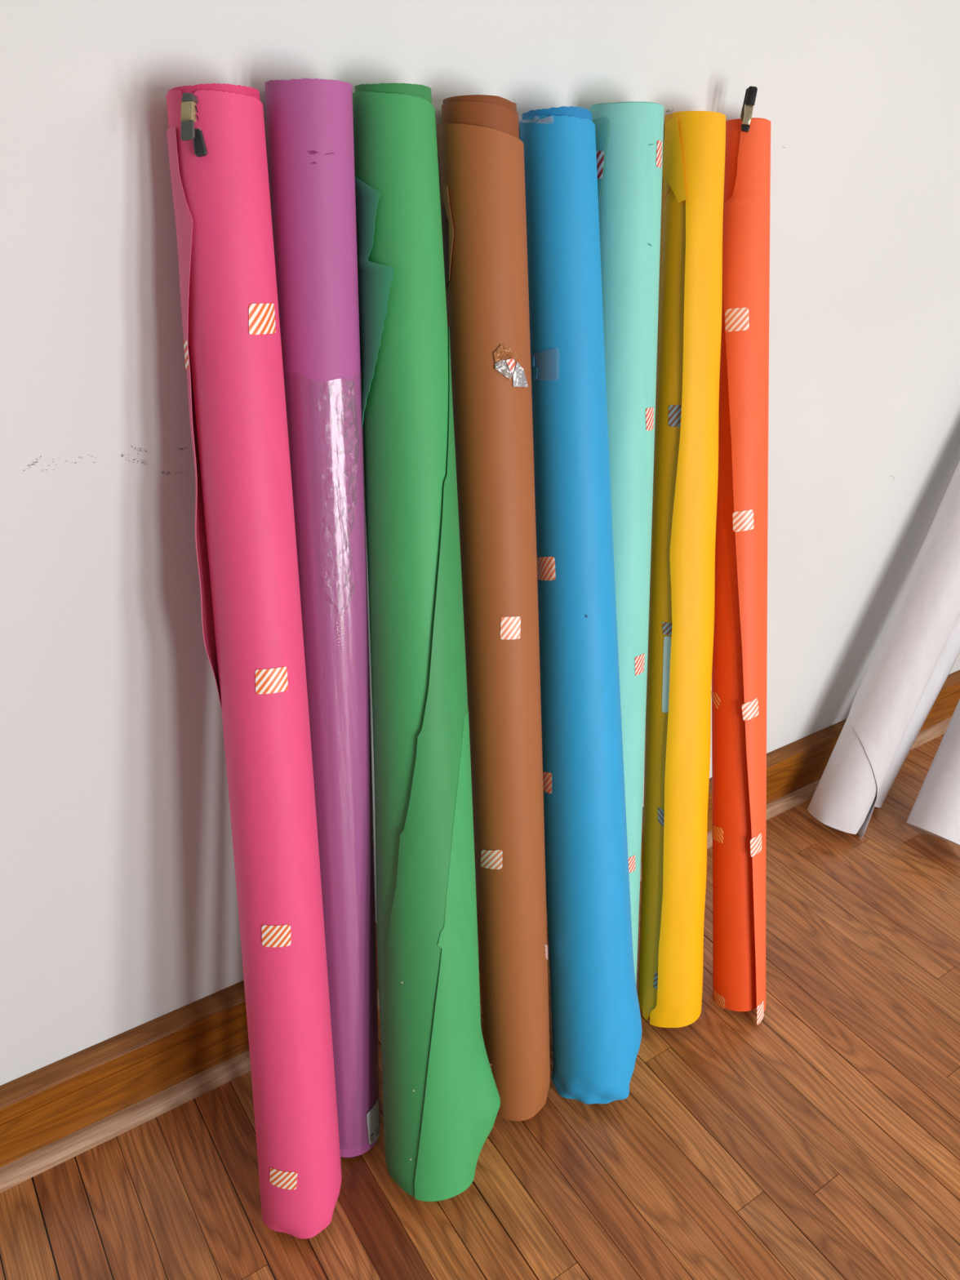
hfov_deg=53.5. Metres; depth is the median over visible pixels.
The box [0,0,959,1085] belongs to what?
wall
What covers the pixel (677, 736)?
paper roll
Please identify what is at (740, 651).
paper roll
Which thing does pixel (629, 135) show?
paper roll
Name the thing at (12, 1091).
trim
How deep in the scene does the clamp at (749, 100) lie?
1.11 m
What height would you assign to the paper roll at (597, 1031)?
1.220 m
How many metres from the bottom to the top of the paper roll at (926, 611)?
1.181 m
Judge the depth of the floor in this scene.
1.26 m
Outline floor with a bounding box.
[0,733,959,1279]
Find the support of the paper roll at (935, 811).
on the floor
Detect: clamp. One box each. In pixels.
[180,93,207,157]
[740,86,757,132]
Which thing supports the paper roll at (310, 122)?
on the floor
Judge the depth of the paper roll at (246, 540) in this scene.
0.92 m
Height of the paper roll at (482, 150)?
1.225 m
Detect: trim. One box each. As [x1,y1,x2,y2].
[0,670,959,1108]
[0,716,951,1192]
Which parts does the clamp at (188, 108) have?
handle, handle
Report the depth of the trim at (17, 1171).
1.29 m
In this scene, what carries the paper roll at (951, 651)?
on the floor
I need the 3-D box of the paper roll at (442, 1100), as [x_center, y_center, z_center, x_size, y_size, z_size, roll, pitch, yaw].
[-0.076,0.091,1.053,0.146,1.227,0.370,-11,31,-24]
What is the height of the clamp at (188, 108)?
0.046 m
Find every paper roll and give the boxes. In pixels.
[165,83,342,1239]
[264,78,379,1157]
[352,83,500,1201]
[437,94,550,1120]
[520,106,642,1104]
[589,101,664,986]
[637,106,725,1027]
[711,117,770,1025]
[807,460,959,839]
[874,613,959,807]
[906,698,959,845]
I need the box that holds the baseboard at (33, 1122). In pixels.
[0,681,959,1167]
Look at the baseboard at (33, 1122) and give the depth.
1.27 m
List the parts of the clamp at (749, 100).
handle, handle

